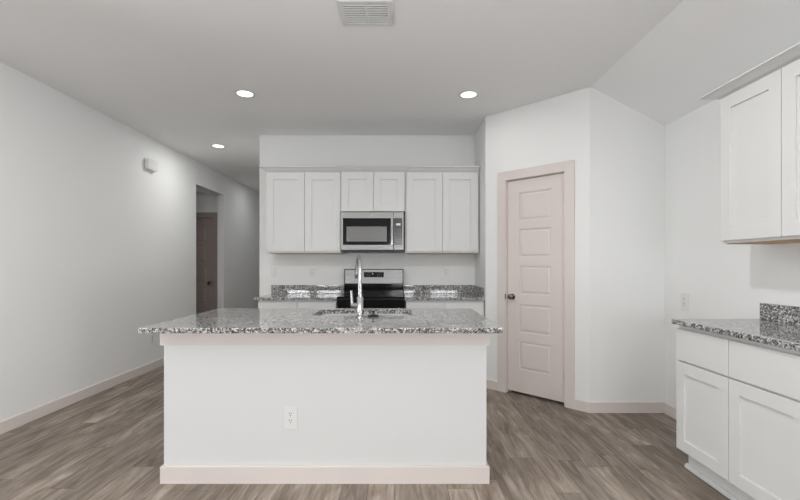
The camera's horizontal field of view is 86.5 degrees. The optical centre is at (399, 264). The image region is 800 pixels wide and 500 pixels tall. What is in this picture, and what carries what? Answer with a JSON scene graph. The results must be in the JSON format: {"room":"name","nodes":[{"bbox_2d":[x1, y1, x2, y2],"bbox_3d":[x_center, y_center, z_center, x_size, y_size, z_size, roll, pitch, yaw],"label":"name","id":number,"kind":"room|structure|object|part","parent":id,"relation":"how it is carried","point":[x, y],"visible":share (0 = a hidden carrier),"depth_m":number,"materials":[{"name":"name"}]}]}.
{"room":"kitchen","nodes":[
{"label":"kitchen","id":0,"kind":"room"},
{"bbox_2d":[0,61,259,420],"bbox_3d":[-3.002,-0.125,5.600,0.105,2.750,8.000,0,0,0],"label":"wall","id":1,"kind":"structure","parent":0,"point":[98,246],"depth_m":4.03,"materials":[{"name":"white paint"}]},
{"bbox_2d":[0,357,163,434],"bbox_3d":[-2.943,1.202,5.600,0.014,0.095,8.000,0,0,0],"label":"baseboard","id":2,"kind":"structure","parent":1,"relation":"attached to","point":[15,421],"depth_m":3.80,"materials":[{"name":"white paint"}]},
{"bbox_2d":[145,158,157,171],"bbox_3d":[-2.923,-1.170,5.000,0.052,0.130,0.200,0,0,0],"label":"door chime","id":3,"kind":"object","parent":1,"relation":"attached to","point":[150,164],"visible":1,"depth_m":4.96,"materials":[{"name":"white plastic"}]},
{"bbox_2d":[150,333,153,343],"bbox_3d":[-2.945,0.880,5.050,0.008,0.120,0.075,0,0,0],"label":"wall outlet","id":4,"kind":"object","parent":1,"relation":"attached to","point":[152,334],"visible":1,"depth_m":5.04,"materials":[{"name":"white plastic"}]},
{"bbox_2d":[196,187,215,194],"bbox_3d":[-3.930,-1.220,6.575,1.750,0.100,1.460,0,0,0],"label":"ceiling","id":5,"kind":"structure","parent":0,"point":[210,193],"depth_m":6.91,"materials":[{"name":"white paint"}]},
{"bbox_2d":[196,195,216,211],"bbox_3d":[-3.877,0.040,7.253,1.645,2.420,0.105,0,0,0],"label":"wall","id":6,"kind":"structure","parent":0,"point":[204,203],"depth_m":7.20,"materials":[{"name":"white paint"}]},
{"bbox_2d":[196,218,212,313],"bbox_3d":[-3.512,0.218,7.199,0.720,2.003,0.101,0,0,0],"label":"door","id":7,"kind":"structure","parent":6,"relation":"in","point":[204,226],"depth_m":7.21,"materials":[{"name":"beige paint"}]},
{"bbox_2d":[196,212,216,309],"bbox_3d":[-3.513,0.184,7.244,0.885,2.132,0.123,0,0,0],"label":"door frame","id":8,"kind":"structure","parent":6,"relation":"attached to","point":[213,215],"depth_m":7.18,"materials":[{"name":"beige paint"}]},
{"bbox_2d":[0,365,729,499],"bbox_3d":[-1.235,1.280,2.697,7.150,0.060,14.005,0,0,0],"label":"floor","id":9,"kind":"structure","parent":0,"point":[108,444],"depth_m":2.70,"materials":[{"name":"beige wood"}]},
{"bbox_2d":[258,300,337,307],"bbox_3d":[-1.054,0.808,4.646,0.805,0.884,0.583,0,0,0],"label":"base cabinet","id":10,"kind":"object","parent":9,"relation":"on","point":[261,303],"visible":0.07,"depth_m":4.36,"materials":[{"name":"white paint"}]},
{"bbox_3d":[-1.255,0.484,4.364,0.396,0.189,0.019,0,0,0],"label":"drawer","id":11,"kind":"part","parent":10,"relation":"part of","materials":[{"name":"white paint"}]},
{"bbox_2d":[254,293,343,299],"bbox_3d":[-1.067,0.350,4.635,0.847,0.029,0.609,0,0,0],"label":"countertop","id":12,"kind":"structure","parent":10,"relation":"on","point":[274,296],"depth_m":4.46,"materials":[{"name":"stone"}]},
{"bbox_3d":[-0.855,0.484,4.364,0.397,0.189,0.019,0,0,0],"label":"drawer","id":13,"kind":"part","parent":10,"relation":"part of","materials":[{"name":"white paint"}]},
{"bbox_2d":[160,313,489,483],"bbox_3d":[-0.429,0.808,2.818,1.878,0.884,0.794,0,0,0],"label":"kitchen island","id":14,"kind":"object","parent":9,"relation":"on","point":[373,408],"visible":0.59,"depth_m":2.44,"materials":[{"name":"white paint"}]},
{"bbox_2d":[284,406,296,428],"bbox_3d":[-0.626,0.876,2.431,0.076,0.131,0.008,0,0,0],"label":"wall outlet","id":15,"kind":"object","parent":14,"relation":"attached to","point":[290,412],"visible":1,"depth_m":2.43,"materials":[{"name":"white plastic"}]},
{"bbox_2d":[288,418,292,423],"bbox_3d":[-0.626,0.895,2.429,0.033,0.033,0.003,0,0,0],"label":"receptacle","id":16,"kind":"object","parent":15,"relation":"attached to","point":[290,420],"depth_m":2.43,"materials":[{"name":"white plastic"}]},
{"bbox_2d":[138,308,502,332],"bbox_3d":[-0.421,0.350,2.755,1.934,0.029,1.014,0,0,0],"label":"island countertop","id":17,"kind":"structure","parent":14,"relation":"on","point":[221,320],"depth_m":2.46,"materials":[{"name":"stone"}]},
{"bbox_2d":[350,255,363,316],"bbox_3d":[-0.274,0.136,2.788,0.090,0.399,0.186,0,0,0],"label":"kitchen faucet","id":18,"kind":"object","parent":17,"relation":"on","point":[358,268],"visible":1,"depth_m":2.71,"materials":[{"name":"silver metal"}]},
{"bbox_3d":[-0.308,0.213,2.722,0.023,0.091,0.020,0,0,0],"label":"lever","id":19,"kind":"part","parent":18,"relation":"part of","materials":[{"name":"silver metal"}]},
{"bbox_3d":[-0.271,0.076,2.792,0.025,0.279,0.168,0,0,-12],"label":"spout","id":20,"kind":"part","parent":18,"relation":"part of","materials":[{"name":"silver metal"}]},
{"bbox_2d":[318,314,410,315],"bbox_3d":[-0.254,0.470,2.982,0.703,0.208,0.405,0,0,0],"label":"sink","id":21,"kind":"object","parent":17,"relation":"in","point":[320,314],"visible":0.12,"depth_m":3.17,"materials":[{"name":"silver metal"}]},
{"bbox_2d":[368,310,378,316],"bbox_3d":[-0.172,0.316,2.735,0.072,0.039,0.072,0,0,0],"label":"stopper","id":22,"kind":"object","parent":17,"relation":"on","point":[373,311],"visible":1,"depth_m":2.72,"materials":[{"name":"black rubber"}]},
{"bbox_3d":[-0.429,0.414,2.771,1.878,0.095,0.699,0,0,0],"label":"trim","id":23,"kind":"part","parent":14,"relation":"part of","materials":[{"name":"white paint"}]},
{"bbox_3d":[-0.429,0.808,2.506,1.848,0.884,0.139,0,0,0],"label":"island panel","id":24,"kind":"part","parent":14,"relation":"part of","materials":[{"name":"white paint"}]},
{"bbox_3d":[-0.429,1.200,2.771,1.878,0.099,0.699,0,0,0],"label":"trim","id":25,"kind":"part","parent":14,"relation":"part of","materials":[{"name":"white paint"}]},
{"bbox_2d":[337,269,403,307],"bbox_3d":[-0.298,0.650,4.595,0.680,1.199,0.681,0,0,0],"label":"range","id":26,"kind":"object","parent":9,"relation":"on","point":[381,288],"visible":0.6,"depth_m":4.85,"materials":[{"name":"black metal"}]},
{"bbox_2d":[337,293,403,298],"bbox_3d":[-0.298,0.337,4.580,0.680,0.022,0.530,0,0,0],"label":"cooktop","id":27,"kind":"object","parent":26,"relation":"in","point":[346,295],"depth_m":4.33,"materials":[{"name":"black glass"}]},
{"bbox_3d":[-0.298,0.690,4.332,0.672,0.670,0.034,0,0,0],"label":"oven door","id":28,"kind":"part","parent":26,"relation":"part of","materials":[{"name":"black glass"}]},
{"bbox_3d":[-0.298,0.116,4.856,0.226,0.058,0.012,0,0,0],"label":"display panel","id":29,"kind":"part","parent":26,"relation":"part of","materials":[{"name":"black glass"}]},
{"bbox_2d":[405,300,483,315],"bbox_3d":[0.461,0.808,4.646,0.806,0.884,0.583,0,0,0],"label":"base cabinet","id":30,"kind":"object","parent":9,"relation":"on","point":[476,305],"visible":0.09,"depth_m":4.36,"materials":[{"name":"white paint"}]},
{"bbox_3d":[0.261,0.484,4.364,0.397,0.189,0.019,0,0,0],"label":"drawer","id":31,"kind":"part","parent":30,"relation":"part of","materials":[{"name":"white paint"}]},
{"bbox_2d":[404,293,484,299],"bbox_3d":[0.457,0.350,4.635,0.822,0.029,0.609,0,0,0],"label":"countertop","id":32,"kind":"structure","parent":30,"relation":"on","point":[407,296],"depth_m":4.46,"materials":[{"name":"stone"}]},
{"bbox_3d":[0.660,0.484,4.364,0.395,0.189,0.019,0,0,0],"label":"drawer","id":33,"kind":"part","parent":30,"relation":"part of","materials":[{"name":"white paint"}]},
{"bbox_2d":[676,325,799,499],"bbox_3d":[1.966,0.808,2.195,0.533,0.884,0.861,0,0,0],"label":"base cabinet","id":34,"kind":"object","parent":9,"relation":"on","point":[738,400],"visible":0.98,"depth_m":2.13,"materials":[{"name":"white paint"}]},
{"bbox_3d":[1.710,0.484,2.409,0.019,0.189,0.412,0,0,0],"label":"drawer","id":35,"kind":"part","parent":34,"relation":"part of","materials":[{"name":"white paint"}]},
{"bbox_3d":[1.710,0.856,2.409,0.019,0.535,0.412,0,0,0],"label":"cabinet door","id":36,"kind":"part","parent":34,"relation":"part of","materials":[{"name":"white paint"}]},
{"bbox_3d":[1.765,1.237,2.195,0.018,0.026,0.861,0,0,0],"label":"shoe moulding","id":37,"kind":"part","parent":34,"relation":"part of","materials":[{"name":"white paint"}]},
{"bbox_2d":[672,319,799,350],"bbox_3d":[1.954,0.350,2.188,0.559,0.029,0.872,0,0,0],"label":"countertop","id":38,"kind":"structure","parent":34,"relation":"on","point":[779,334],"depth_m":2.23,"materials":[{"name":"stone"}]},
{"bbox_3d":[1.710,0.484,1.983,0.019,0.189,0.432,0,0,0],"label":"drawer","id":39,"kind":"part","parent":34,"relation":"part of","materials":[{"name":"white paint"}]},
{"bbox_3d":[1.710,0.856,1.983,0.019,0.535,0.432,0,0,0],"label":"cabinet door","id":40,"kind":"part","parent":34,"relation":"part of","materials":[{"name":"white paint"}]},
{"bbox_2d":[260,135,474,307],"bbox_3d":[0.301,-0.125,4.992,3.868,2.750,0.105,0,0,0],"label":"wall","id":41,"kind":"structure","parent":0,"point":[275,150],"depth_m":4.94,"materials":[{"name":"white paint"}]},
{"bbox_2d":[259,166,344,253],"bbox_3d":[-1.081,-0.592,4.758,0.877,0.942,0.360,0,0,0],"label":"upper cabinet","id":42,"kind":"object","parent":41,"relation":"attached to","point":[303,203],"visible":0.98,"depth_m":4.62,"materials":[{"name":"white paint"}]},
{"bbox_3d":[-1.246,-0.570,4.630,0.413,0.858,0.019,0,0,0],"label":"cabinet door","id":43,"kind":"part","parent":42,"relation":"part of","materials":[{"name":"white paint"}]},
{"bbox_3d":[-1.081,-1.032,4.758,0.877,0.063,0.360,0,0,0],"label":"crown moulding","id":44,"kind":"part","parent":42,"relation":"part of","materials":[{"name":"white paint"}]},
{"bbox_3d":[-1.050,-0.124,4.793,0.791,0.005,0.279,0,0,0],"label":"panel","id":45,"kind":"part","parent":42,"relation":"part of","materials":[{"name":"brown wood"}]},
{"bbox_3d":[-0.841,-0.570,4.630,0.390,0.858,0.019,0,0,0],"label":"cabinet door","id":46,"kind":"part","parent":42,"relation":"part of","materials":[{"name":"white paint"}]},
{"bbox_2d":[271,285,343,292],"bbox_3d":[-1.067,0.287,4.929,0.847,0.098,0.020,0,0,0],"label":"backsplash","id":47,"kind":"structure","parent":41,"relation":"attached to","point":[274,288],"depth_m":4.92,"materials":[{"name":"stone"}]},
{"bbox_2d":[309,267,314,276],"bbox_3d":[-1.020,0.085,4.935,0.070,0.118,0.008,0,0,0],"label":"wall outlet","id":48,"kind":"object","parent":41,"relation":"attached to","point":[311,269],"visible":1,"depth_m":4.93,"materials":[{"name":"white plastic"}]},
{"bbox_2d":[334,165,410,214],"bbox_3d":[-0.293,-0.816,4.745,0.817,0.494,0.385,0,0,0],"label":"upper cabinet","id":49,"kind":"object","parent":41,"relation":"attached to","point":[364,188],"visible":0.97,"depth_m":4.59,"materials":[{"name":"white paint"}]},
{"bbox_3d":[-0.461,-0.787,4.604,0.346,0.424,0.019,0,0,0],"label":"cabinet door","id":50,"kind":"part","parent":49,"relation":"part of","materials":[{"name":"white paint"}]},
{"bbox_2d":[341,212,403,252],"bbox_3d":[-0.298,-0.350,4.732,0.680,0.432,0.410,0,0,0],"label":"microwave","id":51,"kind":"object","parent":49,"relation":"attached to","point":[361,232],"visible":1,"depth_m":4.57,"materials":[{"name":"silver metal"}]},
{"bbox_3d":[-0.358,-0.355,4.574,0.513,0.288,0.003,0,0,0],"label":"door glass","id":52,"kind":"part","parent":51,"relation":"part of","materials":[{"name":"black glass"}]},
{"bbox_3d":[-0.084,-0.356,4.552,0.027,0.271,0.050,0,0,0],"label":"door handle","id":53,"kind":"part","parent":51,"relation":"part of","materials":[{"name":"silver metal"}]},
{"bbox_3d":[-0.013,-0.360,4.590,0.110,0.411,0.030,0,0,0],"label":"control panel","id":54,"kind":"part","parent":51,"relation":"part of","materials":[{"name":"silver metal"}]},
{"bbox_3d":[-0.293,-1.032,4.596,0.817,0.063,0.087,0,0,0],"label":"crown moulding","id":55,"kind":"part","parent":49,"relation":"part of","materials":[{"name":"white paint"}]},
{"bbox_3d":[-0.120,-0.787,4.604,0.328,0.424,0.019,0,0,0],"label":"cabinet door","id":56,"kind":"part","parent":49,"relation":"part of","materials":[{"name":"white paint"}]},
{"bbox_2d":[404,285,472,292],"bbox_3d":[0.457,0.287,4.929,0.822,0.098,0.020,0,0,0],"label":"backsplash","id":57,"kind":"structure","parent":41,"relation":"attached to","point":[407,288],"depth_m":4.92,"materials":[{"name":"stone"}]},
{"bbox_2d":[405,166,479,253],"bbox_3d":[0.457,-0.592,4.758,0.804,0.942,0.360,0,0,0],"label":"upper cabinet","id":58,"kind":"object","parent":41,"relation":"attached to","point":[442,202],"visible":0.97,"depth_m":4.62,"materials":[{"name":"white paint"}]},
{"bbox_3d":[0.266,-0.570,4.630,0.388,0.858,0.019,0,0,0],"label":"cabinet door","id":59,"kind":"part","parent":58,"relation":"part of","materials":[{"name":"white paint"}]},
{"bbox_3d":[0.457,-0.124,4.793,0.780,0.005,0.279,0,0,0],"label":"panel","id":60,"kind":"part","parent":58,"relation":"part of","materials":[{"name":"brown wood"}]},
{"bbox_3d":[0.457,-1.032,4.609,0.804,0.063,0.062,0,0,0],"label":"crown moulding","id":61,"kind":"part","parent":58,"relation":"part of","materials":[{"name":"white paint"}]},
{"bbox_3d":[0.655,-0.570,4.630,0.382,0.858,0.019,0,0,0],"label":"cabinet door","id":62,"kind":"part","parent":58,"relation":"part of","materials":[{"name":"white paint"}]},
{"bbox_2d":[443,267,448,276],"bbox_3d":[0.535,0.085,4.935,0.070,0.118,0.008,0,0,0],"label":"wall outlet","id":63,"kind":"object","parent":41,"relation":"attached to","point":[445,269],"visible":1,"depth_m":4.93,"materials":[{"name":"white plastic"}]},
{"bbox_2d":[0,0,799,192],"bbox_3d":[-1.232,-1.357,2.697,7.145,0.485,14.005,0,0,0],"label":"ceiling","id":64,"kind":"structure","parent":0,"point":[169,71],"depth_m":3.05,"materials":[{"name":"white paint"}]},
{"bbox_2d":[210,144,225,147],"bbox_3d":[-2.300,-1.497,5.380,0.188,0.005,0.188,0,0,0],"label":"recessed light","id":65,"kind":"object","parent":64,"relation":"in","point":[212,145],"visible":1,"depth_m":5.37,"materials":[{"name":"white plastic"}]},
{"bbox_2d":[234,89,255,97],"bbox_3d":[-1.360,-1.497,3.730,0.188,0.005,0.188,0,0,0],"label":"recessed light","id":66,"kind":"object","parent":64,"relation":"in","point":[243,93],"visible":1,"depth_m":3.72,"materials":[{"name":"white plastic"}]},
{"bbox_2d":[338,0,392,26],"bbox_3d":[-0.200,-1.485,2.537,0.311,0.030,0.258,0,0,0],"label":"ceiling vent","id":67,"kind":"object","parent":64,"relation":"in","point":[354,13],"visible":1,"depth_m":2.53,"materials":[{"name":"white plastic"}]},
{"bbox_2d":[458,90,478,98],"bbox_3d":[0.605,-1.497,3.750,0.188,0.005,0.188,0,0,0],"label":"recessed light","id":68,"kind":"object","parent":64,"relation":"in","point":[468,94],"visible":1,"depth_m":3.74,"materials":[{"name":"white plastic"}]},
{"bbox_2d":[475,119,484,316],"bbox_3d":[0.921,-0.125,4.630,0.105,2.750,0.620,0,0,0],"label":"wall","id":69,"kind":"structure","parent":0,"point":[480,134],"depth_m":4.53,"materials":[{"name":"white paint"}]},
{"bbox_2d":[473,285,483,296],"bbox_3d":[0.858,0.287,4.652,0.020,0.098,0.533,0,0,0],"label":"backsplash","id":70,"kind":"structure","parent":69,"relation":"attached to","point":[477,290],"depth_m":4.59,"materials":[{"name":"stone"}]},
{"bbox_2d":[485,87,589,400],"bbox_3d":[1.273,-0.125,3.991,1.037,2.750,0.105,0,0,45],"label":"wall","id":71,"kind":"structure","parent":0,"point":[556,129],"depth_m":3.84,"materials":[{"name":"white paint"}]},
{"bbox_2d":[505,173,563,401],"bbox_3d":[1.243,0.206,3.944,0.593,2.028,0.101,0,0,45],"label":"door","id":72,"kind":"structure","parent":71,"relation":"in","point":[535,297],"depth_m":3.94,"materials":[{"name":"white paint"}]},
{"bbox_3d":[1.069,0.310,4.093,0.056,0.056,0.066,0,0,45],"label":"knob","id":73,"kind":"part","parent":72,"relation":"part of","materials":[{"name":"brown metal"}]},
{"bbox_2d":[498,160,574,408],"bbox_3d":[1.275,0.171,3.975,0.758,2.157,0.123,0,0,45],"label":"door frame","id":74,"kind":"structure","parent":71,"relation":"attached to","point":[566,167],"depth_m":3.72,"materials":[{"name":"white paint"}]},
{"bbox_2d":[486,378,589,412],"bbox_3d":[1.233,1.202,3.946,1.041,0.095,0.014,0,0,45],"label":"baseboard","id":75,"kind":"structure","parent":71,"relation":"attached to","point":[581,405],"depth_m":3.65,"materials":[{"name":"white paint"}]},
{"bbox_2d":[590,87,664,400],"bbox_3d":[1.972,-0.125,3.643,0.735,2.750,0.105,0,0,0],"label":"wall","id":76,"kind":"structure","parent":0,"point":[627,147],"depth_m":3.59,"materials":[{"name":"white paint"}]},
{"bbox_2d":[590,401,664,412],"bbox_3d":[1.917,1.202,3.583,0.635,0.095,0.014,0,0,0],"label":"baseboard","id":77,"kind":"structure","parent":76,"relation":"attached to","point":[595,406],"depth_m":3.58,"materials":[{"name":"white paint"}]},
{"bbox_2d":[665,100,799,406],"bbox_3d":[2.288,0.035,-0.305,0.105,2.430,7.790,0,0,0],"label":"wall","id":78,"kind":"structure","parent":0,"point":[720,280],"depth_m":3.12,"materials":[{"name":"white paint"}]},
{"bbox_2d":[664,402,675,419],"bbox_3d":[2.228,1.202,-0.312,0.014,0.095,7.776,0,0,0],"label":"baseboard","id":79,"kind":"structure","parent":78,"relation":"attached to","point":[670,410],"depth_m":3.49,"materials":[{"name":"white paint"}]},
{"bbox_2d":[681,293,687,310],"bbox_3d":[2.231,0.292,3.335,0.008,0.134,0.088,0,0,0],"label":"wall outlet","id":80,"kind":"object","parent":78,"relation":"attached to","point":[684,296],"visible":1,"depth_m":3.33,"materials":[{"name":"white plastic"}]},
{"bbox_2d":[698,42,799,243],"bbox_3d":[2.047,-0.579,2.152,0.373,0.916,1.000,0,0,0],"label":"upper cabinet","id":81,"kind":"object","parent":78,"relation":"attached to","point":[760,107],"visible":1,"depth_m":2.27,"materials":[{"name":"white paint"}]},
{"bbox_3d":[2.047,-1.016,2.152,0.373,0.042,1.000,0,0,0],"label":"crown moulding","id":82,"kind":"part","parent":81,"relation":"part of","materials":[{"name":"white paint"}]},
{"bbox_3d":[1.940,-0.568,2.357,0.019,0.853,0.405,0,0,0],"label":"cabinet door","id":83,"kind":"part","parent":81,"relation":"part of","materials":[{"name":"white paint"}]},
{"bbox_3d":[2.096,-0.124,2.152,0.264,0.005,0.796,0,0,0],"label":"panel","id":84,"kind":"part","parent":81,"relation":"part of","materials":[{"name":"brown wood"}]},
{"bbox_3d":[1.940,-0.568,1.948,0.019,0.853,0.405,0,0,0],"label":"cabinet door","id":85,"kind":"part","parent":81,"relation":"part of","materials":[{"name":"white paint"}]},
{"bbox_2d":[760,303,799,324],"bbox_3d":[2.224,0.286,2.184,0.020,0.100,0.865,0,0,0],"label":"backsplash","id":86,"kind":"structure","parent":78,"relation":"attached to","point":[772,312],"depth_m":2.47,"materials":[{"name":"stone"}]}
]}

